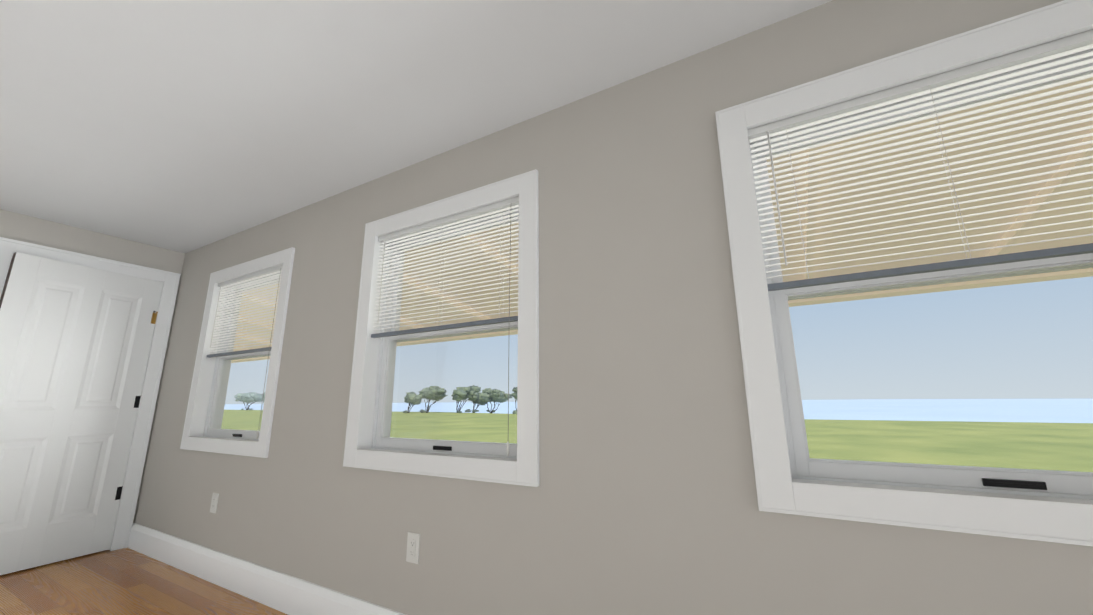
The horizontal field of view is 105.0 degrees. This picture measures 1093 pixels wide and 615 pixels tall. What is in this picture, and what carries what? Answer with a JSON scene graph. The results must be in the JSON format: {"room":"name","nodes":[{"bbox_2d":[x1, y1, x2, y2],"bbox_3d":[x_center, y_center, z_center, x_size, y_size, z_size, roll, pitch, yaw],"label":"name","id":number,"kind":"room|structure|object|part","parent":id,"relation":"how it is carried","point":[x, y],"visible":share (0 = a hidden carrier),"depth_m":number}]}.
{"room":"empty room","nodes":[
{"label":"empty room","id":0,"kind":"room"},
{"bbox_2d":[0,209,184,522],"bbox_3d":[-3.937,0.381,2.118,0.160,2.300,3.044,-8,-14,29],"label":"wall","id":1,"kind":"structure","parent":0,"point":[27,228],"depth_m":3.12},
{"bbox_2d":[0,252,162,574],"bbox_3d":[-3.326,0.693,2.906,0.061,2.006,0.812,-6,-14,23],"label":"door leaf","id":2,"kind":"structure","parent":1,"relation":"in","point":[75,342],"depth_m":2.90},
{"bbox_3d":[-3.158,0.725,3.249,0.026,1.421,0.052,-6,-14,23],"label":"door hinges","id":3,"kind":"part","parent":2,"relation":"part of"},
{"bbox_2d":[0,237,180,550],"bbox_3d":[-3.418,0.663,2.956,0.187,2.108,0.976,-8,-14,29],"label":"door frame","id":4,"kind":"structure","parent":1,"relation":"attached to","point":[9,248],"depth_m":3.21},
{"bbox_2d":[0,548,287,614],"bbox_3d":[-1.035,1.199,0.337,6.730,0.120,3.204,-8,-14,29],"label":"floor","id":5,"kind":"structure","parent":0,"point":[125,581],"depth_m":2.37},
{"bbox_2d":[0,0,832,252],"bbox_3d":[-1.053,-1.162,0.867,6.730,0.120,3.204,-8,-14,29],"label":"ceiling","id":6,"kind":"structure","parent":0,"point":[184,126],"depth_m":1.72},
{"bbox_2d":[134,0,1092,614],"bbox_3d":[-0.290,0.302,1.893,6.410,2.300,0.160,-8,-14,29],"label":"wall","id":7,"kind":"structure","parent":0,"point":[642,500],"depth_m":1.54},
{"bbox_2d":[210,492,218,512],"bbox_3d":[-2.098,1.233,2.646,0.070,0.115,0.008,-8,-14,29],"label":"electrical outlet","id":8,"kind":"object","parent":7,"relation":"attached to","point":[214,503],"visible":1,"depth_m":2.64},
{"bbox_2d":[180,247,294,457],"bbox_3d":[-2.078,0.323,2.927,1.102,1.300,0.190,-8,-14,29],"label":"window","id":9,"kind":"structure","parent":7,"relation":"in","point":[237,435],"depth_m":3.00},
{"bbox_3d":[-2.055,0.335,2.965,0.948,1.154,0.099,-8,-14,29],"label":"window sash","id":10,"kind":"part","parent":9,"relation":"part of"},
{"bbox_2d":[207,265,282,438],"bbox_3d":[-2.107,0.306,2.878,0.920,1.111,0.042,-8,-14,29],"label":"window blind","id":11,"kind":"object","parent":9,"relation":"attached to","point":[256,275],"visible":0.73,"depth_m":2.95},
{"bbox_2d":[128,523,405,614],"bbox_3d":[-0.326,1.328,1.583,6.410,0.162,0.021,-8,-14,29],"label":"baseboard","id":12,"kind":"structure","parent":7,"relation":"attached to","point":[281,592],"depth_m":2.27},
{"bbox_2d":[406,532,419,563],"bbox_3d":[-0.573,1.032,1.799,0.070,0.115,0.008,-8,-14,29],"label":"electrical outlet","id":13,"kind":"object","parent":7,"relation":"attached to","point":[413,546],"visible":1,"depth_m":1.79},
{"bbox_2d":[343,169,539,486],"bbox_3d":[-0.484,0.112,2.043,1.131,1.300,0.190,-8,-14,29],"label":"window","id":14,"kind":"structure","parent":7,"relation":"in","point":[447,448],"depth_m":2.01},
{"bbox_2d":[371,196,518,455],"bbox_3d":[-0.514,0.095,1.993,0.949,1.111,0.042,-8,-14,29],"label":"window blind","id":15,"kind":"object","parent":14,"relation":"attached to","point":[496,207],"visible":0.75,"depth_m":2.04},
{"bbox_3d":[-0.462,0.124,2.080,0.977,1.154,0.099,-8,-14,29],"label":"window sash","id":16,"kind":"part","parent":14,"relation":"part of"},
{"bbox_2d":[715,0,1092,546],"bbox_3d":[1.137,-0.103,1.143,1.130,1.300,0.190,-8,-14,29],"label":"window","id":17,"kind":"structure","parent":7,"relation":"in","point":[1037,485],"depth_m":1.19},
{"bbox_2d":[747,29,1092,290],"bbox_3d":[1.107,-0.119,1.093,0.948,1.111,0.042,-8,-14,29],"label":"window blind","id":18,"kind":"object","parent":17,"relation":"attached to","point":[1062,47],"visible":0.92,"depth_m":1.18},
{"bbox_3d":[1.159,-0.090,1.180,0.976,1.154,0.099,-8,-14,29],"label":"window sash","id":19,"kind":"part","parent":17,"relation":"part of"},
{"label":"outside","id":20,"kind":"structure","parent":0,"visible":0},
{"bbox_2d":[224,399,1092,422],"bbox_3d":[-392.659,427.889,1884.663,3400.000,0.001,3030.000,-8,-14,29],"label":"water","id":21,"kind":"structure","parent":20,"point":[1008,410],"depth_m":88.88},
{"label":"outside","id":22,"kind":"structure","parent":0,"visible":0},
{"bbox_2d":[221,410,1092,471],"bbox_3d":[-66.628,15.895,60.664,260.000,0.001,105.000,-8,-14,29],"label":"lawn","id":23,"kind":"structure","parent":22,"point":[946,442],"depth_m":19.45},
{"bbox_2d":[234,385,516,413],"bbox_3d":[-32.880,17.131,80.787,132.020,6.157,26.115,-8,-14,29],"label":"trees","id":24,"kind":"object","parent":23,"relation":"on","point":[490,395],"depth_m":69.48},
{"bbox_3d":[0.340,1.229,4.952,11.980,2.020,0.200,-8,-14,29],"label":"porch column","id":25,"kind":"structure","parent":0,"visible":0},
{"bbox_2d":[231,268,1092,362],"bbox_3d":[-1.153,0.372,6.013,26.000,0.140,0.180,-8,-14,29],"label":"beam","id":26,"kind":"structure","parent":25,"relation":"on","point":[1069,274],"depth_m":3.58},
{"bbox_2d":[233,77,1092,351],"bbox_3d":[-1.820,-0.205,4.950,26.000,0.670,3.280,-8,-14,29],"label":"porch roof","id":27,"kind":"structure","parent":26,"relation":"on","point":[999,250],"depth_m":2.77}
]}

